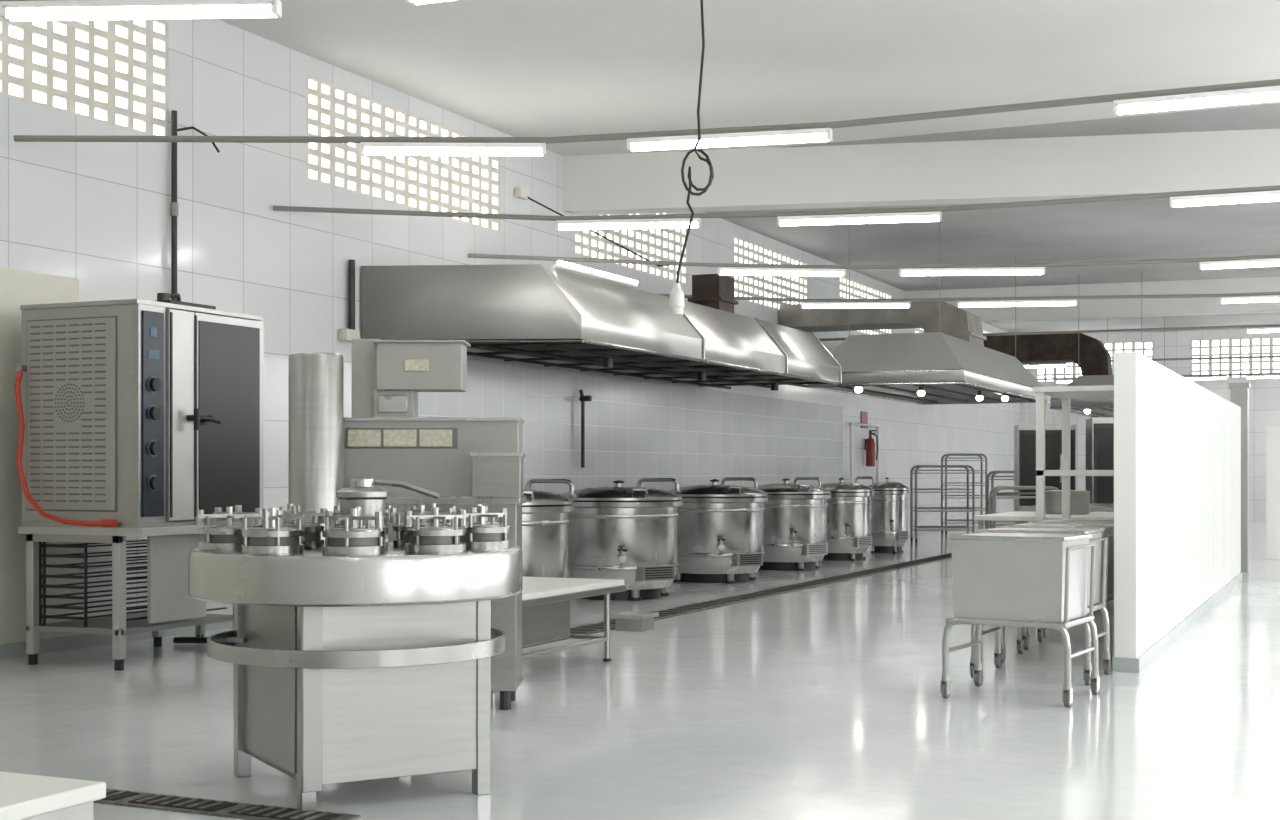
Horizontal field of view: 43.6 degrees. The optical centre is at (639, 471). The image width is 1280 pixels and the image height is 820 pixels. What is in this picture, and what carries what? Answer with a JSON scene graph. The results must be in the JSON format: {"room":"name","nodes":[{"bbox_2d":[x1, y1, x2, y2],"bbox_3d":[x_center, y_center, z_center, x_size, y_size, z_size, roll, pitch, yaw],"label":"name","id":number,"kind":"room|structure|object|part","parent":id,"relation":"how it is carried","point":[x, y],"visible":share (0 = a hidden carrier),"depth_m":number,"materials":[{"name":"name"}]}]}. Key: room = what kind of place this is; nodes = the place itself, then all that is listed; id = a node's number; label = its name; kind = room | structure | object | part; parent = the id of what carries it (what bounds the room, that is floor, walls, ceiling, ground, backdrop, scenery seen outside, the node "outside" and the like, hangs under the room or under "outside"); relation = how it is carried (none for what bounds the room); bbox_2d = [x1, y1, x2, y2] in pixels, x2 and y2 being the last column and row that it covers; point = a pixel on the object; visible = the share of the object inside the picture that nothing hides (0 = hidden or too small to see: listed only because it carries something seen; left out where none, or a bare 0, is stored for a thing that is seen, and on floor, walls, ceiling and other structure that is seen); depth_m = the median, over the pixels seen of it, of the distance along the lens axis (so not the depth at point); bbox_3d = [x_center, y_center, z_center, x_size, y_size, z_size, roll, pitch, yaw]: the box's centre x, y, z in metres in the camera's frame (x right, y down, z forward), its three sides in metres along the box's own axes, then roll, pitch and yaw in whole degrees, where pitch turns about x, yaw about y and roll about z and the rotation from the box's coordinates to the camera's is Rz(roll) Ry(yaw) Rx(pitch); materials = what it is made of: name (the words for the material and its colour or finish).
{"room":"commercial kitchen","nodes":[
{"label":"commercial kitchen","id":0,"kind":"room"},
{"bbox_2d":[0,18,1019,633],"bbox_3d":[0.620,-1.175,21.664,0.100,4.850,46.000,0,0,24],"label":"wall","id":1,"kind":"structure","parent":0,"point":[97,214],"depth_m":13.42,"materials":[{"name":"tile"}]},
{"bbox_2d":[0,267,78,643],"bbox_3d":[-6.386,-0.110,6.011,0.012,2.520,11.700,0,0,24],"label":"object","id":2,"kind":"structure","parent":1,"relation":"attached to","point":[17,287],"depth_m":10.79,"materials":[{"name":"beige paint"}]},
{"bbox_2d":[0,16,167,135],"bbox_3d":[-4.316,-2.975,10.660,0.030,0.910,3.400,0,0,24],"label":"window","id":3,"kind":"structure","parent":1,"relation":"in","point":[26,46],"depth_m":11.48,"materials":[{"name":"beige concrete"}]},
{"bbox_2d":[170,110,219,300],"bbox_3d":[-3.434,-1.850,12.349,0.058,1.800,0.451,0,0,36],"label":"pipe","id":4,"kind":"object","parent":1,"relation":"attached to","point":[173,205],"visible":0.84,"depth_m":12.17,"materials":[{"name":"metal"}]},
{"bbox_2d":[0,0,449,21],"bbox_3d":[1.182,-2.162,6.126,13.858,0.120,0.788,0,0,18],"label":"ceiling light","id":5,"kind":"object","parent":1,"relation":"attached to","point":[10,10],"visible":1,"depth_m":7.37,"materials":[{"name":"grey plastic"}]},
{"bbox_2d":[338,259,359,341],"bbox_3d":[-2.597,-1.535,14.284,0.090,0.730,0.200,0,0,24],"label":"pipe","id":6,"kind":"object","parent":1,"relation":"attached to","point":[351,333],"visible":0.98,"depth_m":14.30,"materials":[{"name":"metal"}]},
{"bbox_2d":[306,75,499,232],"bbox_3d":[-2.196,-2.975,15.354,0.030,0.910,3.400,0,0,24],"label":"window","id":7,"kind":"structure","parent":1,"relation":"in","point":[330,112],"depth_m":15.05,"materials":[{"name":"beige concrete"}]},
{"bbox_2d":[0,521,984,658],"bbox_3d":[0.675,1.200,21.640,0.020,0.100,46.000,0,0,24],"label":"baseboard","id":8,"kind":"structure","parent":1,"relation":"attached to","point":[48,645],"depth_m":11.37,"materials":[{"name":"grey"}]},
{"bbox_2d":[579,389,591,467],"bbox_3d":[-0.638,-0.503,18.502,0.151,0.906,0.069,0,0,24],"label":"pipe","id":9,"kind":"object","parent":1,"relation":"attached to","point":[582,398],"visible":1,"depth_m":18.49,"materials":[{"name":"metal"}]},
{"bbox_2d":[515,187,671,266],"bbox_3d":[-0.379,-2.630,17.294,1.895,0.840,0.461,0,0,5],"label":"cable","id":10,"kind":"object","parent":1,"relation":"attached to","point":[521,193],"visible":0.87,"depth_m":17.33,"materials":[{"name":"metal"}]},
{"bbox_2d":[361,260,841,390],"bbox_3d":[0.092,-1.710,18.007,1.906,1.320,8.527,0,0,24],"label":"exhaust hood","id":11,"kind":"object","parent":1,"relation":"attached to","point":[543,312],"visible":0.95,"depth_m":15.28,"materials":[{"name":"silver metal"}]},
{"bbox_2d":[418,359,842,493],"bbox_3d":[0.588,0.000,21.459,0.010,2.300,14.400,0,0,24],"label":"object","id":12,"kind":"structure","parent":1,"relation":"attached to","point":[635,430],"depth_m":20.24,"materials":[{"name":"grey tile"}]},
{"bbox_2d":[574,213,686,284],"bbox_3d":[-0.077,-2.975,20.048,0.030,0.910,3.400,0,0,24],"label":"window","id":13,"kind":"structure","parent":1,"relation":"in","point":[588,235],"depth_m":20.22,"materials":[{"name":"beige concrete"}]},
{"bbox_2d":[734,236,807,309],"bbox_3d":[2.042,-2.975,24.741,0.030,0.910,3.400,0,0,24],"label":"window","id":14,"kind":"structure","parent":1,"relation":"in","point":[737,245],"depth_m":24.42,"materials":[{"name":"beige concrete"}]},
{"bbox_2d":[273,185,1279,229],"bbox_3d":[3.917,-2.162,12.401,14.035,0.120,1.395,0,0,13],"label":"rail","id":15,"kind":"object","parent":1,"relation":"attached to","point":[1261,193],"visible":1,"depth_m":13.50,"materials":[{"name":"grey metal"}]},
{"bbox_2d":[849,422,879,482],"bbox_3d":[4.069,0.038,28.939,0.070,1.825,1.770,0,0,24],"label":"frame","id":16,"kind":"object","parent":1,"relation":"attached to","point":[851,424],"visible":0.69,"depth_m":28.27,"materials":[{"name":"white paint"}]},
{"bbox_2d":[861,411,867,427],"bbox_3d":[4.093,-0.950,29.203,0.015,0.300,0.400,0,0,24],"label":"sign plate","id":17,"kind":"object","parent":1,"relation":"attached to","point":[864,415],"visible":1,"depth_m":29.20,"materials":[{"name":"red paint"}]},
{"bbox_2d":[840,276,891,334],"bbox_3d":[4.162,-2.975,29.435,0.030,0.910,3.400,0,0,24],"label":"window","id":18,"kind":"structure","parent":1,"relation":"in","point":[869,291],"depth_m":29.17,"materials":[{"name":"white concrete"}]},
{"bbox_2d":[864,430,877,466],"bbox_3d":[4.220,-0.430,29.146,0.244,0.660,0.170,0,0,24],"label":"fire extinguisher","id":19,"kind":"object","parent":1,"relation":"attached to","point":[869,444],"visible":1,"depth_m":29.09,"materials":[{"name":"red paint"}]},
{"bbox_2d":[468,253,1279,276],"bbox_3d":[5.414,-2.162,15.947,14.238,0.120,1.825,0,0,10],"label":"rail","id":20,"kind":"object","parent":1,"relation":"attached to","point":[1273,259],"visible":1,"depth_m":17.00,"materials":[{"name":"grey metal"}]},
{"bbox_2d":[915,328,923,332],"bbox_3d":[6.281,-2.975,34.129,0.030,0.910,3.400,0,0,24],"label":"window","id":21,"kind":"structure","parent":1,"relation":"in","point":[918,330],"depth_m":32.92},
{"bbox_2d":[659,292,1279,307],"bbox_3d":[7.010,-2.162,19.349,14.289,0.120,1.328,0,0,9],"label":"rail","id":22,"kind":"object","parent":1,"relation":"attached to","point":[1259,296],"visible":0.95,"depth_m":20.27,"materials":[{"name":"grey"}]},
{"bbox_2d":[819,324,1279,340],"bbox_3d":[9.362,-2.162,24.136,13.778,0.120,0.090,0,0,21],"label":"rail","id":23,"kind":"object","parent":1,"relation":"attached to","point":[1267,328],"visible":0.85,"depth_m":24.69,"materials":[{"name":"grey metal"}]},
{"bbox_2d":[1022,355,1279,367],"bbox_3d":[12.222,-2.162,30.470,13.766,0.120,0.090,0,0,23],"label":"rail","id":24,"kind":"object","parent":1,"relation":"attached to","point":[1038,364],"visible":0.56,"depth_m":31.28,"materials":[{"name":"grey"}]},
{"bbox_2d":[1036,373,1279,382],"bbox_3d":[14.567,-2.162,35.665,13.760,0.120,0.090,0,0,24],"label":"rail","id":25,"kind":"object","parent":1,"relation":"attached to","point":[1248,375],"visible":0.62,"depth_m":36.32,"materials":[{"name":"grey metal"}]},
{"bbox_2d":[0,522,1279,819],"bbox_3d":[6.954,1.350,18.804,14.200,0.200,46.400,0,0,24],"label":"floor","id":26,"kind":"structure","parent":0,"point":[824,702],"depth_m":7.98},
{"bbox_2d":[0,771,105,819],"bbox_3d":[-2.164,1.000,3.555,1.330,0.500,1.300,0,0,24],"label":"table","id":27,"kind":"object","parent":26,"relation":"on","point":[22,796],"visible":1,"depth_m":3.78,"materials":[{"name":"white"}]},
{"bbox_2d":[18,525,233,670],"bbox_3d":[-3.149,0.800,10.914,1.138,0.900,1.742,0,0,24],"label":"stand","id":28,"kind":"object","parent":26,"relation":"on","point":[169,605],"visible":0.8,"depth_m":10.36,"materials":[{"name":"metal"}]},
{"bbox_2d":[14,293,263,527],"bbox_3d":[-3.283,-0.417,10.657,1.086,1.534,1.336,0,0,24],"label":"oven","id":29,"kind":"object","parent":28,"relation":"on","point":[133,413],"visible":0.98,"depth_m":10.24,"materials":[{"name":"paint"}]},
{"bbox_2d":[94,789,360,819],"bbox_3d":[-1.710,1.242,5.995,1.450,0.016,0.200,0,0,24],"label":"floor drain","id":30,"kind":"object","parent":26,"relation":"on","point":[246,811],"visible":0.73,"depth_m":5.91,"materials":[{"name":"metal"}]},
{"bbox_2d":[188,540,522,811],"bbox_3d":[-1.126,0.775,6.400,1.310,0.950,1.310,0,0,24],"label":"work table","id":31,"kind":"object","parent":26,"relation":"on","point":[348,668],"depth_m":5.99,"materials":[{"name":"silver metal"}]},
{"bbox_2d":[196,507,261,550],"bbox_3d":[-1.584,0.216,6.177,0.230,0.165,0.230,0,0,9],"label":"press","id":32,"kind":"object","parent":31,"relation":"on","point":[227,537],"visible":0.78,"depth_m":6.09,"materials":[{"name":"silver metal"}]},
{"bbox_2d":[210,505,262,527],"bbox_3d":[-1.628,0.216,6.489,0.234,0.165,0.230,0,0,4],"label":"press","id":33,"kind":"object","parent":31,"relation":"on","point":[238,508],"visible":0.16,"depth_m":6.48,"materials":[{"name":"silver metal"}]},
{"bbox_2d":[241,508,304,553],"bbox_3d":[-1.365,0.216,5.950,0.230,0.165,0.230,0,0,-41],"label":"press","id":34,"kind":"object","parent":31,"relation":"on","point":[273,538],"visible":1,"depth_m":5.87,"materials":[{"name":"silver metal"}]},
{"bbox_2d":[262,506,326,547],"bbox_3d":[-1.374,0.216,6.367,0.231,0.165,0.231,0,0,-42],"label":"press","id":35,"kind":"object","parent":31,"relation":"on","point":[311,538],"visible":0.58,"depth_m":6.33,"materials":[{"name":"silver metal"}]},
{"bbox_2d":[280,504,316,523],"bbox_3d":[-1.480,0.216,6.767,0.230,0.165,0.230,0,0,42],"label":"press","id":36,"kind":"object","parent":31,"relation":"on","point":[288,510],"visible":0.1,"depth_m":6.75,"materials":[{"name":"silver metal"}]},
{"bbox_2d":[329,512,339,527],"bbox_3d":[-1.177,0.216,6.645,0.231,0.165,0.231,0,0,-43],"label":"press","id":37,"kind":"object","parent":31,"relation":"on","point":[334,513],"visible":0.05,"depth_m":6.60,"materials":[{"name":"silver metal"}]},
{"bbox_2d":[322,508,384,554],"bbox_3d":[-1.055,0.216,5.895,0.231,0.165,0.231,0,0,-18],"label":"press","id":38,"kind":"object","parent":31,"relation":"on","point":[353,540],"visible":1,"depth_m":5.82,"materials":[{"name":"silver metal"}]},
{"bbox_2d":[329,507,387,549],"bbox_3d":[-1.085,0.216,6.154,0.231,0.165,0.231,0,0,-40],"label":"press","id":39,"kind":"object","parent":31,"relation":"on","point":[385,543],"visible":0.09,"depth_m":6.12,"materials":[{"name":"silver metal"}]},
{"bbox_2d":[334,505,390,540],"bbox_3d":[-1.197,0.216,6.905,0.230,0.165,0.230,0,0,13],"label":"press","id":40,"kind":"object","parent":31,"relation":"on","point":[336,508],"visible":0.05,"depth_m":6.89,"materials":[{"name":"silver metal"}]},
{"bbox_2d":[336,478,439,541],"bbox_3d":[-1.017,0.162,6.419,0.399,0.275,0.210,0,0,-17],"label":"hub","id":41,"kind":"object","parent":31,"relation":"on","point":[362,493],"visible":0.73,"depth_m":6.33,"materials":[{"name":"silver metal"}]},
{"bbox_2d":[390,505,452,546],"bbox_3d":[-0.880,0.216,6.444,0.231,0.165,0.231,0,0,-44],"label":"press","id":42,"kind":"object","parent":31,"relation":"on","point":[402,539],"visible":0.46,"depth_m":6.41,"materials":[{"name":"silver metal"}]},
{"bbox_2d":[409,503,455,526],"bbox_3d":[-0.887,0.216,6.851,0.231,0.165,0.231,0,0,-25],"label":"press","id":43,"kind":"object","parent":31,"relation":"on","point":[413,508],"visible":0.15,"depth_m":6.82,"materials":[{"name":"silver metal"}]},
{"bbox_2d":[404,507,465,552],"bbox_3d":[-0.771,0.216,6.034,0.231,0.165,0.231,0,0,11],"label":"press","id":44,"kind":"object","parent":31,"relation":"on","point":[434,539],"visible":1,"depth_m":5.96,"materials":[{"name":"silver metal"}]},
{"bbox_2d":[453,504,502,524],"bbox_3d":[-0.668,0.216,6.624,0.230,0.165,0.230,0,0,-45],"label":"press","id":45,"kind":"object","parent":31,"relation":"on","point":[472,510],"visible":0.06,"depth_m":6.59,"materials":[{"name":"silver metal"}]},
{"bbox_2d":[456,506,510,548],"bbox_3d":[-0.624,0.216,6.312,0.231,0.165,0.231,0,0,9],"label":"press","id":46,"kind":"object","parent":31,"relation":"on","point":[481,535],"visible":0.87,"depth_m":6.23,"materials":[{"name":"silver metal"}]},
{"bbox_2d":[289,339,525,709],"bbox_3d":[-1.214,0.265,8.495,1.210,1.970,0.680,0,0,0],"label":"machine","id":47,"kind":"object","parent":26,"relation":"on","point":[467,461],"visible":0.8,"depth_m":8.50,"materials":[{"name":"silver metal"}]},
{"bbox_2d":[522,489,573,577],"bbox_3d":[-1.164,0.660,13.811,1.255,1.181,1.154,0,0,44],"label":"cauldron","id":48,"kind":"object","parent":26,"relation":"on","point":[545,521],"visible":0.16,"depth_m":13.40,"materials":[{"name":"silver metal"}]},
{"bbox_2d":[522,577,625,661],"bbox_3d":[-0.854,0.983,10.041,0.900,0.535,1.720,0,0,24],"label":"prep table","id":49,"kind":"object","parent":26,"relation":"on","point":[545,600],"visible":0.31,"depth_m":9.90,"materials":[{"name":"white metal"}]},
{"bbox_2d":[525,479,682,600],"bbox_3d":[-0.233,0.660,16.025,1.398,1.181,1.286,0,0,44],"label":"cauldron","id":50,"kind":"object","parent":26,"relation":"on","point":[628,534],"visible":0.88,"depth_m":15.49,"materials":[{"name":"silver metal"}]},
{"bbox_2d":[610,611,658,631],"bbox_3d":[-0.042,1.185,12.664,0.280,0.130,0.310,0,0,24],"label":"block","id":51,"kind":"object","parent":26,"relation":"on","point":[631,621],"visible":1,"depth_m":12.57,"materials":[{"name":"paint"}]},
{"bbox_2d":[637,478,767,583],"bbox_3d":[0.838,0.660,18.394,1.339,1.181,1.231,0,0,44],"label":"cauldron","id":52,"kind":"object","parent":26,"relation":"on","point":[720,528],"visible":0.91,"depth_m":17.89,"materials":[{"name":"silver metal"}]},
{"bbox_2d":[522,553,951,648],"bbox_3d":[1.988,1.244,17.974,0.330,0.013,14.600,0,0,24],"label":"channel","id":53,"kind":"object","parent":26,"relation":"on","point":[597,627],"visible":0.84,"depth_m":16.06,"materials":[{"name":"metal"}]},
{"bbox_2d":[721,477,830,570],"bbox_3d":[1.868,0.660,20.671,1.255,1.181,1.154,0,0,44],"label":"cauldron","id":54,"kind":"object","parent":26,"relation":"on","point":[795,515],"visible":0.77,"depth_m":20.18,"materials":[{"name":"silver metal"}]},
{"bbox_2d":[793,477,873,560],"bbox_3d":[2.859,0.660,22.855,1.016,1.181,0.934,0,0,44],"label":"cauldron","id":55,"kind":"object","parent":26,"relation":"on","point":[849,537],"visible":0.86,"depth_m":22.45,"materials":[{"name":"silver metal"}]},
{"bbox_2d":[855,476,908,552],"bbox_3d":[3.823,0.660,24.832,0.741,1.181,0.681,0,0,44],"label":"cauldron","id":56,"kind":"object","parent":26,"relation":"on","point":[889,533],"visible":0.81,"depth_m":24.55,"materials":[{"name":"silver metal"}]},
{"bbox_2d":[910,465,974,543],"bbox_3d":[5.329,0.564,28.206,1.043,1.371,0.659,0,0,1],"label":"trolley","id":57,"kind":"object","parent":26,"relation":"on","point":[917,467],"visible":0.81,"depth_m":27.93,"materials":[{"name":"grey metal"}]},
{"bbox_2d":[941,453,987,534],"bbox_3d":[6.515,0.439,32.169,0.843,1.621,0.609,0,0,1],"label":"trolley","id":58,"kind":"object","parent":26,"relation":"on","point":[980,455],"visible":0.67,"depth_m":31.92,"materials":[{"name":"grey metal"}]},
{"bbox_2d":[986,471,1013,528],"bbox_3d":[6.096,0.614,25.775,0.943,1.271,0.659,0,0,4],"label":"trolley","id":59,"kind":"object","parent":26,"relation":"on","point":[993,473],"visible":0.19,"depth_m":26.05,"materials":[{"name":"grey metal"}]},
{"bbox_2d":[940,532,1099,706],"bbox_3d":[2.127,0.799,8.925,0.720,0.901,0.649,0,0,30],"label":"cart","id":60,"kind":"object","parent":26,"relation":"on","point":[1041,578],"visible":1,"depth_m":8.72,"materials":[{"name":"metal"}]},
{"bbox_2d":[989,486,1058,527],"bbox_3d":[4.881,0.714,20.289,0.843,1.071,0.609,0,0,7],"label":"trolley","id":61,"kind":"object","parent":26,"relation":"on","point":[993,493],"visible":0.29,"depth_m":20.07,"materials":[{"name":"grey metal"}]},
{"bbox_2d":[969,527,1110,684],"bbox_3d":[2.455,0.799,9.787,0.720,0.901,0.649,0,0,27],"label":"cart","id":62,"kind":"object","parent":26,"relation":"on","point":[1096,533],"visible":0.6,"depth_m":9.80,"materials":[{"name":"metal"}]},
{"bbox_2d":[974,511,1113,529],"bbox_3d":[4.049,0.820,14.739,1.550,0.860,1.800,0,0,24],"label":"work table","id":63,"kind":"object","parent":26,"relation":"on","point":[1018,516],"visible":0.23,"depth_m":14.19,"materials":[{"name":"white metal"}]},
{"bbox_2d":[1045,490,1089,513],"bbox_3d":[3.977,0.275,14.882,0.420,0.220,0.420,0,0,24],"label":"metal box","id":64,"kind":"object","parent":63,"relation":"on","point":[1079,499],"visible":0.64,"depth_m":14.73,"materials":[{"name":"silver metal"}]},
{"bbox_2d":[1014,424,1075,522],"bbox_3d":[6.070,0.275,23.992,0.840,1.950,0.874,0,0,9],"label":"oven","id":65,"kind":"object","parent":26,"relation":"on","point":[1024,435],"visible":0.31,"depth_m":23.64,"materials":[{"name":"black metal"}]},
{"bbox_2d":[1001,523,1113,663],"bbox_3d":[2.799,0.799,10.597,0.720,0.901,0.649,0,0,25],"label":"cart","id":66,"kind":"object","parent":26,"relation":"on","point":[1108,532],"visible":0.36,"depth_m":10.46,"materials":[{"name":"metal"}]},
{"bbox_2d":[1022,503,1113,522],"bbox_3d":[5.252,0.810,17.707,1.600,0.880,2.200,0,0,24],"label":"work table","id":67,"kind":"object","parent":26,"relation":"on","point":[1093,506],"visible":0.1,"depth_m":17.01,"materials":[{"name":"silver metal"}]},
{"bbox_2d":[1023,519,1113,649],"bbox_3d":[3.139,0.799,11.376,0.720,0.901,0.649,0,0,24],"label":"cart","id":68,"kind":"object","parent":26,"relation":"on","point":[1040,633],"visible":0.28,"depth_m":11.38,"materials":[{"name":"metal"}]},
{"bbox_2d":[1033,385,1113,637],"bbox_3d":[3.550,0.305,12.431,0.760,1.890,1.220,0,0,24],"label":"shelf rack","id":69,"kind":"object","parent":26,"relation":"on","point":[1065,393],"visible":0.4,"depth_m":12.04,"materials":[{"name":"silver metal"}]},
{"bbox_2d":[1086,418,1113,511],"bbox_3d":[6.716,0.250,22.384,0.840,2.000,0.874,0,0,9],"label":"oven","id":70,"kind":"object","parent":26,"relation":"on","point":[1099,431],"visible":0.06,"depth_m":22.05,"materials":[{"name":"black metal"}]},
{"bbox_2d":[1229,382,1250,572],"bbox_3d":[7.510,0.070,20.035,0.240,2.360,0.340,0,0,24],"label":"column","id":71,"kind":"structure","parent":26,"relation":"on","point":[1239,392],"depth_m":19.88,"materials":[{"name":"white paint"}]},
{"bbox_2d":[215,0,1279,334],"bbox_3d":[6.954,-3.675,18.804,14.200,0.150,46.400,0,0,24],"label":"ceiling","id":72,"kind":"structure","parent":0,"point":[516,68],"depth_m":14.60,"materials":[{"name":"white paint"}]},
{"bbox_2d":[669,0,713,314],"bbox_3d":[0.193,-2.094,5.996,0.168,3.012,0.058,0,0,2],"label":"cable","id":73,"kind":"object","parent":72,"relation":"hanging from","point":[676,301],"visible":1,"depth_m":5.99,"materials":[{"name":"black rubber"}]},
{"bbox_2d":[779,221,1048,404],"bbox_3d":[4.083,-2.350,24.983,3.441,2.500,6.314,0,0,24],"label":"exhaust hood","id":74,"kind":"object","parent":72,"relation":"attached to","point":[949,362],"visible":0.95,"depth_m":23.79,"materials":[{"name":"silver metal"}]},
{"bbox_2d":[563,129,1279,215],"bbox_3d":[6.162,-3.285,17.050,14.270,0.630,0.340,0,0,11],"label":"cross beam","id":75,"kind":"structure","parent":72,"relation":"attached to","point":[1048,168],"depth_m":17.48,"materials":[{"name":"white paint"}]},
{"bbox_2d":[984,271,1164,416],"bbox_3d":[7.782,-2.325,31.158,5.100,2.550,4.816,0,0,24],"label":"duct","id":76,"kind":"object","parent":72,"relation":"hanging from","point":[1089,353],"visible":0.59,"depth_m":29.95,"materials":[{"name":"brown metal"}]},
{"bbox_3d":[9.221,-2.325,30.508,1.941,2.550,4.816,0,0,24],"label":"frame","id":77,"kind":"part","parent":76,"relation":"part of","materials":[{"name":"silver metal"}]},
{"bbox_2d":[905,277,1279,321],"bbox_3d":[11.841,-3.285,29.627,13.862,0.630,0.349,0,0,20],"label":"cross beam","id":78,"kind":"structure","parent":72,"relation":"attached to","point":[1086,308],"depth_m":30.42,"materials":[{"name":"white paint"}]},
{"bbox_2d":[1020,329,1279,521],"bbox_3d":[16.440,-1.175,39.812,13.800,4.850,0.100,0,0,24],"label":"wall","id":79,"kind":"structure","parent":0,"point":[1264,393],"depth_m":40.58,"materials":[{"name":"tile"}]},
{"bbox_2d":[1036,341,1153,382],"bbox_3d":[11.870,-2.870,41.842,3.000,1.000,0.030,0,0,24],"label":"window","id":80,"kind":"structure","parent":79,"relation":"in","point":[1113,349],"depth_m":41.65,"materials":[{"name":"white concrete"}]},
{"bbox_2d":[1190,337,1279,377],"bbox_3d":[15.151,-2.870,40.361,2.400,1.000,0.030,0,0,24],"label":"window","id":81,"kind":"structure","parent":79,"relation":"in","point":[1270,345],"depth_m":40.40,"materials":[{"name":"white concrete"}]},
{"bbox_2d":[1114,352,1240,657],"bbox_3d":[4.953,0.250,14.249,0.140,2.000,9.350,0,0,24],"label":"wall partition","id":82,"kind":"structure","parent":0,"point":[1177,441],"depth_m":11.59,"materials":[{"name":"paint"}]},
{"bbox_2d":[1113,572,1241,672],"bbox_3d":[4.955,1.205,14.243,0.160,0.090,9.360,0,0,24],"label":"baseboard","id":83,"kind":"structure","parent":82,"relation":"attached to","point":[1129,665],"depth_m":11.51,"materials":[{"name":"grey"}]},
{"bbox_2d":[1266,426,1279,559],"bbox_3d":[10.546,0.300,22.202,3.450,1.900,0.150,0,0,24],"label":"wall","id":84,"kind":"structure","parent":0,"point":[1272,432],"depth_m":22.81,"materials":[{"name":"paint"}]},
{"bbox_3d":[13.311,-1.175,15.934,0.150,4.850,46.000,0,0,24],"label":"wall","id":85,"kind":"structure","parent":0,"visible":0},
{"bbox_2d":[14,79,1279,155],"bbox_3d":[2.612,-2.162,9.165,13.719,0.120,1.189,0,0,16],"label":"rail","id":86,"kind":"object","parent":85,"relation":"attached to","point":[1264,90],"visible":1,"depth_m":10.31,"materials":[{"name":"grey"}]}
]}

